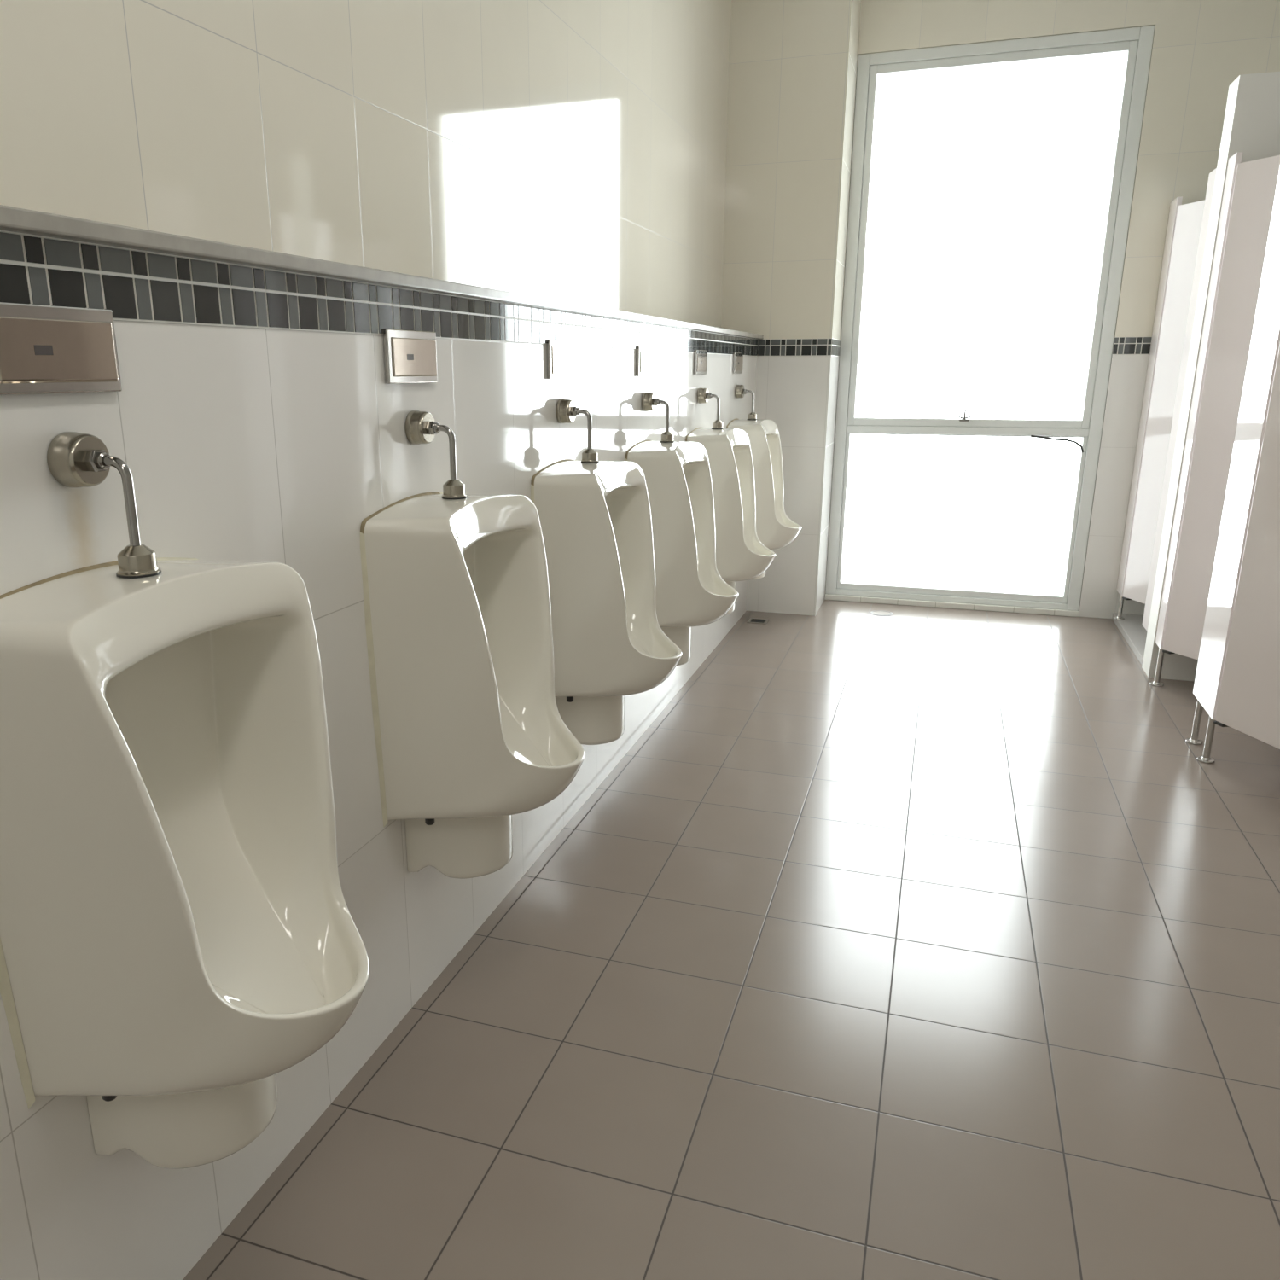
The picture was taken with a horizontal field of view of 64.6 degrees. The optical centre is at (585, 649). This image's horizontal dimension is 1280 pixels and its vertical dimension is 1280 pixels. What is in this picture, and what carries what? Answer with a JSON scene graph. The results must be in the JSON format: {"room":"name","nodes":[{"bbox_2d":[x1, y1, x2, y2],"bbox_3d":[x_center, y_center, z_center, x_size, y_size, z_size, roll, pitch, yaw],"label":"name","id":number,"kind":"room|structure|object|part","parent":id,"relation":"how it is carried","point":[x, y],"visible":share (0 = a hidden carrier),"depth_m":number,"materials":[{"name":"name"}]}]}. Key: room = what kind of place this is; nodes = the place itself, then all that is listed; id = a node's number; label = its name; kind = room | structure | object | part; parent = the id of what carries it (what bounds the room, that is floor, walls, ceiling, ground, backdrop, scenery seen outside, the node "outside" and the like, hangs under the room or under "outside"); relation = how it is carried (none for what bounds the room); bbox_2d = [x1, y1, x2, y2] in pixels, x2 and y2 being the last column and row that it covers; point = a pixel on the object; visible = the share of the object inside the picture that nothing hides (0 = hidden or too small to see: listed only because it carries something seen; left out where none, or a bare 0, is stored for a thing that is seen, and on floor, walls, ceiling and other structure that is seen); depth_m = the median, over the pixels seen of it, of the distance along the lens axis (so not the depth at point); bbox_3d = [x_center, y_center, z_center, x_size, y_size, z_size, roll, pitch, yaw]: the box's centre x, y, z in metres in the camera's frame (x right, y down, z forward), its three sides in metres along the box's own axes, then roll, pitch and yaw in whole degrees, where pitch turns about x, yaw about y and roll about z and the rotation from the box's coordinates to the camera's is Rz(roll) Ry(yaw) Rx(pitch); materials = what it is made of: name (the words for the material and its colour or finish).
{"room":"public restroom","nodes":[
{"label":"public restroom","id":0,"kind":"room"},
{"bbox_2d":[0,0,756,1279],"bbox_3d":[-0.603,-0.758,1.523,0.350,3.200,7.956,5,16,19],"label":"wall","id":1,"kind":"structure","parent":0,"point":[574,151],"depth_m":1.79,"materials":[{"name":"tile"}]},
{"bbox_2d":[0,302,122,395],"bbox_3d":[-0.587,-0.330,1.114,0.012,0.094,0.185,5,16,19],"label":"flush plate","id":2,"kind":"object","parent":1,"relation":"attached to","point":[45,349],"visible":1,"depth_m":1.11,"materials":[{"name":"metal"}]},
{"bbox_2d":[46,431,161,578],"bbox_3d":[-0.541,-0.166,1.151,0.104,0.160,0.063,5,16,19],"label":"pipe","id":3,"kind":"object","parent":1,"relation":"attached to","point":[74,459],"visible":1,"depth_m":1.14,"materials":[{"name":"silver metal"}]},
{"bbox_2d":[0,557,369,1169],"bbox_3d":[-0.431,0.280,1.235,0.334,0.751,0.418,5,16,19],"label":"urinal","id":4,"kind":"object","parent":1,"relation":"attached to","point":[178,932],"visible":0.98,"depth_m":1.16,"materials":[{"name":"white ceramic"}]},
{"bbox_2d":[0,230,757,355],"bbox_3d":[-0.106,-0.779,2.436,0.003,0.082,5.956,5,16,19],"label":"trim","id":5,"kind":"structure","parent":1,"relation":"attached to","point":[136,285],"depth_m":1.46,"materials":[{"name":"tile"}]},
{"bbox_2d":[0,204,763,339],"bbox_3d":[-0.513,-0.582,1.539,0.220,0.020,7.956,5,16,19],"label":"wall ledge","id":6,"kind":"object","parent":1,"relation":"attached to","point":[14,219],"depth_m":1.41,"materials":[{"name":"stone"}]},
{"bbox_2d":[383,328,437,383],"bbox_3d":[-0.318,-0.537,1.856,0.012,0.094,0.185,5,16,19],"label":"flush plate","id":7,"kind":"object","parent":1,"relation":"attached to","point":[410,356],"visible":1,"depth_m":1.84,"materials":[{"name":"metal"}]},
{"bbox_2d":[404,410,466,499],"bbox_3d":[-0.274,-0.364,1.889,0.104,0.160,0.063,5,16,19],"label":"pipe","id":8,"kind":"object","parent":1,"relation":"attached to","point":[421,427],"visible":1,"depth_m":1.87,"materials":[{"name":"silver metal"}]},
{"bbox_2d":[360,491,585,878],"bbox_3d":[-0.164,0.081,1.973,0.334,0.751,0.418,5,16,19],"label":"urinal","id":9,"kind":"object","parent":1,"relation":"attached to","point":[471,735],"visible":0.98,"depth_m":1.87,"materials":[{"name":"white ceramic"}]},
{"bbox_2d":[546,339,575,378],"bbox_3d":[-0.060,-0.736,2.568,0.012,0.094,0.185,5,16,19],"label":"flush plate","id":10,"kind":"object","parent":1,"relation":"attached to","point":[561,354],"visible":1,"depth_m":2.55,"materials":[{"name":"metal"}]},
{"bbox_2d":[555,398,599,463],"bbox_3d":[-0.016,-0.563,2.600,0.104,0.160,0.063,5,16,19],"label":"pipe","id":11,"kind":"object","parent":1,"relation":"attached to","point":[566,410],"visible":1,"depth_m":2.58,"materials":[{"name":"silver metal"}]},
{"bbox_2d":[530,459,681,744],"bbox_3d":[0.094,-0.118,2.684,0.334,0.751,0.418,5,16,19],"label":"urinal","id":12,"kind":"object","parent":1,"relation":"attached to","point":[609,642],"visible":0.98,"depth_m":2.58,"materials":[{"name":"white ceramic"}]},
{"bbox_2d":[636,345,655,376],"bbox_3d":[0.197,-0.934,3.276,0.012,0.094,0.185,5,16,19],"label":"flush plate","id":13,"kind":"object","parent":1,"relation":"attached to","point":[645,355],"visible":1,"depth_m":3.25,"materials":[{"name":"metal"}]},
{"bbox_2d":[641,391,674,442],"bbox_3d":[0.241,-0.760,3.308,0.104,0.160,0.063,5,16,19],"label":"pipe","id":14,"kind":"object","parent":1,"relation":"attached to","point":[649,400],"visible":1,"depth_m":3.29,"materials":[{"name":"silver metal"}]},
{"bbox_2d":[624,440,738,666],"bbox_3d":[0.351,-0.316,3.393,0.334,0.751,0.418,5,16,19],"label":"urinal","id":15,"kind":"object","parent":1,"relation":"attached to","point":[690,590],"visible":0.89,"depth_m":3.28,"materials":[{"name":"white ceramic"}]},
{"bbox_2d":[693,349,707,374],"bbox_3d":[0.456,-1.133,3.990,0.012,0.094,0.185,5,16,19],"label":"flush plate","id":16,"kind":"object","parent":1,"relation":"attached to","point":[701,356],"visible":1,"depth_m":3.96,"materials":[{"name":"metal"}]},
{"bbox_2d":[697,387,723,429],"bbox_3d":[0.501,-0.960,4.024,0.104,0.160,0.063,5,16,19],"label":"pipe","id":17,"kind":"object","parent":1,"relation":"attached to","point":[703,395],"visible":1,"depth_m":4.01,"materials":[{"name":"silver metal"}]},
{"bbox_2d":[685,427,775,614],"bbox_3d":[0.611,-0.515,4.109,0.334,0.751,0.418,5,16,19],"label":"urinal","id":18,"kind":"object","parent":1,"relation":"attached to","point":[740,555],"visible":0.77,"depth_m":4.00,"materials":[{"name":"white ceramic"}]},
{"bbox_2d":[733,352,743,373],"bbox_3d":[0.709,-1.327,4.688,0.012,0.094,0.185,5,16,19],"label":"flush plate","id":19,"kind":"object","parent":1,"relation":"attached to","point":[737,357],"visible":1,"depth_m":4.66,"materials":[{"name":"metal"}]},
{"bbox_2d":[734,384,757,419],"bbox_3d":[0.755,-1.156,4.724,0.104,0.160,0.063,5,16,19],"label":"pipe","id":20,"kind":"object","parent":1,"relation":"attached to","point":[740,391],"visible":1,"depth_m":4.71,"materials":[{"name":"silver metal"}]},
{"bbox_2d":[726,418,801,579],"bbox_3d":[0.865,-0.711,4.809,0.334,0.751,0.418,5,16,19],"label":"urinal","id":21,"kind":"object","parent":1,"relation":"attached to","point":[775,530],"visible":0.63,"depth_m":4.70,"materials":[{"name":"white ceramic"}]},
{"bbox_2d":[182,599,1279,1279],"bbox_3d":[1.116,0.958,1.581,3.950,0.150,8.725,5,16,19],"label":"floor","id":22,"kind":"structure","parent":0,"point":[914,942],"depth_m":2.09,"materials":[{"name":"tile"}]},
{"bbox_2d":[746,617,768,623],"bbox_3d":[0.901,-0.148,5.279,0.100,0.003,0.100,5,16,19],"label":"floor drain","id":23,"kind":"object","parent":22,"relation":"on","point":[751,619],"visible":1,"depth_m":5.28,"materials":[{"name":"metal"}]},
{"bbox_2d":[870,610,893,616],"bbox_3d":[1.595,-0.195,5.438,0.120,0.003,0.120,5,16,19],"label":"floor drain","id":24,"kind":"object","parent":22,"relation":"on","point":[880,613],"visible":1,"depth_m":5.43,"materials":[{"name":"silver metal"}]},
{"bbox_2d":[1111,612,1147,666],"bbox_3d":[3.316,0.008,4.631,1.501,0.033,0.945,5,16,19],"label":"step","id":25,"kind":"structure","parent":22,"relation":"on","point":[1131,628],"depth_m":4.93,"materials":[{"name":"tile"}]},
{"bbox_2d":[1113,196,1182,620],"bbox_3d":[2.741,-1.125,4.945,0.052,1.987,0.172,5,16,19],"label":"pilaster","id":26,"kind":"object","parent":25,"relation":"on","point":[1175,203],"visible":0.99,"depth_m":4.90,"materials":[{"name":"white laminate"}]},
{"bbox_3d":[2.728,-0.161,5.164,0.052,0.012,0.052,5,16,19],"label":"foot plate","id":27,"kind":"part","parent":26,"relation":"part of","materials":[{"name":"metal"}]},
{"bbox_3d":[2.728,-0.214,5.149,0.021,0.122,0.021,5,16,19],"label":"leg","id":28,"kind":"part","parent":26,"relation":"part of","materials":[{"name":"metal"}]},
{"bbox_2d":[1122,199,1204,604],"bbox_3d":[2.739,-1.060,4.566,0.054,1.830,0.581,-2,16,-8],"label":"door","id":29,"kind":"structure","parent":26,"relation":"attached to","point":[1189,220],"depth_m":4.74,"materials":[{"name":"white laminate"}]},
{"bbox_2d":[1149,151,1243,686],"bbox_3d":[2.385,-0.836,3.968,0.052,2.020,0.129,5,16,19],"label":"pilaster","id":30,"kind":"object","parent":22,"relation":"on","point":[1236,158],"visible":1,"depth_m":3.93,"materials":[{"name":"white laminate"}]},
{"bbox_3d":[2.376,0.141,4.201,0.052,0.012,0.052,5,16,19],"label":"foot plate","id":31,"kind":"part","parent":30,"relation":"part of","materials":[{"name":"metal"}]},
{"bbox_3d":[2.376,0.072,4.182,0.021,0.156,0.021,5,16,19],"label":"leg","id":32,"kind":"part","parent":30,"relation":"part of","materials":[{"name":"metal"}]},
{"bbox_2d":[1162,155,1279,659],"bbox_3d":[2.447,-0.798,3.625,0.054,1.830,0.581,-5,16,-18],"label":"door","id":33,"kind":"structure","parent":30,"relation":"attached to","point":[1256,181],"depth_m":3.79,"materials":[{"name":"white laminate"}]},
{"bbox_2d":[1185,167,1279,763],"bbox_3d":[2.115,-0.628,3.224,0.052,2.020,0.297,5,16,19],"label":"pilaster","id":34,"kind":"object","parent":22,"relation":"on","point":[1265,343],"visible":0.98,"depth_m":3.24,"materials":[{"name":"white laminate"}]},
{"bbox_3d":[2.142,0.322,3.556,0.052,0.012,0.052,5,16,19],"label":"foot plate","id":35,"kind":"part","parent":34,"relation":"part of","materials":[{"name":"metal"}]},
{"bbox_3d":[2.142,0.253,3.537,0.021,0.156,0.021,5,16,19],"label":"leg","id":36,"kind":"part","parent":34,"relation":"part of","materials":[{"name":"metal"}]},
{"bbox_3d":[2.082,0.368,3.390,0.052,0.012,0.052,5,16,19],"label":"foot plate","id":37,"kind":"part","parent":34,"relation":"part of","materials":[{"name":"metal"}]},
{"bbox_3d":[2.082,0.299,3.371,0.021,0.156,0.021,5,16,19],"label":"leg","id":38,"kind":"part","parent":34,"relation":"part of","materials":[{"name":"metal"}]},
{"bbox_2d":[1213,344,1279,749],"bbox_3d":[2.093,-0.563,2.785,0.054,1.830,0.581,-2,16,-8],"label":"door","id":39,"kind":"structure","parent":34,"relation":"attached to","point":[1248,702],"depth_m":3.10,"materials":[{"name":"white laminate"}]},
{"bbox_2d":[721,0,861,615],"bbox_3d":[1.002,-1.843,5.408,0.720,3.200,0.719,5,16,19],"label":"wall column","id":40,"kind":"structure","parent":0,"point":[793,67],"depth_m":4.97,"materials":[{"name":"tile"}]},
{"bbox_2d":[757,338,831,355],"bbox_3d":[1.051,-1.519,5.084,0.366,0.082,0.003,5,16,19],"label":"trim","id":41,"kind":"structure","parent":40,"relation":"attached to","point":[771,346],"depth_m":5.08,"materials":[{"name":"tile"}]},
{"bbox_2d":[831,338,840,356],"bbox_3d":[1.294,-1.557,5.217,0.003,0.082,0.419,5,16,19],"label":"trim","id":42,"kind":"structure","parent":40,"relation":"attached to","point":[835,346],"depth_m":5.19,"materials":[{"name":"tile"}]},
{"bbox_2d":[857,0,1279,618],"bbox_3d":[2.818,-1.739,5.009,2.980,3.200,0.300,5,16,19],"label":"wall","id":43,"kind":"structure","parent":0,"point":[1200,48],"depth_m":4.77,"materials":[{"name":"tile"}]},
{"bbox_2d":[824,593,1079,616],"bbox_3d":[2.007,-0.258,5.610,1.319,0.031,0.133,5,16,19],"label":"window sill","id":44,"kind":"structure","parent":43,"relation":"attached to","point":[827,596],"depth_m":5.54,"materials":[{"name":"tile"}]},
{"bbox_2d":[825,25,1154,610],"bbox_3d":[2.001,-1.596,5.234,1.317,2.748,0.101,5,16,19],"label":"window","id":45,"kind":"structure","parent":43,"relation":"in","point":[1137,42],"depth_m":5.15,"materials":[{"name":"metal"}]},
{"bbox_3d":[2.005,-0.722,5.478,1.199,0.872,0.049,5,16,19],"label":"sash","id":46,"kind":"part","parent":45,"relation":"part of","materials":[{"name":"glass"}]},
{"bbox_3d":[1.999,-2.025,5.114,1.199,1.756,0.053,5,16,19],"label":"sash","id":47,"kind":"part","parent":45,"relation":"part of","materials":[{"name":"glass"}]},
{"bbox_2d":[1030,435,1083,452],"bbox_3d":[2.422,-1.054,5.185,0.258,0.084,0.010,5,16,19],"label":"handle","id":48,"kind":"object","parent":45,"relation":"hanging from","point":[1032,436],"visible":1,"depth_m":5.17,"materials":[{"name":"silver metal"}]},
{"bbox_2d":[1112,337,1151,354],"bbox_3d":[3.386,-1.427,4.723,1.650,0.082,0.003,5,16,19],"label":"trim","id":49,"kind":"structure","parent":43,"relation":"attached to","point":[1121,345],"depth_m":4.96,"materials":[{"name":"tile"}]},
{"bbox_2d":[1141,71,1279,680],"bbox_3d":[3.129,-0.945,3.826,1.504,2.300,0.158,5,16,19],"label":"wall partition","id":50,"kind":"structure","parent":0,"point":[1251,126],"depth_m":3.89,"materials":[{"name":"laminate"}]},
{"bbox_2d":[1142,168,1216,631],"bbox_3d":[2.484,-0.987,4.221,0.020,1.864,0.154,5,16,19],"label":"pilaster","id":51,"kind":"object","parent":50,"relation":"attached to","point":[1212,177],"visible":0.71,"depth_m":4.21,"materials":[{"name":"white laminate"}]}
]}

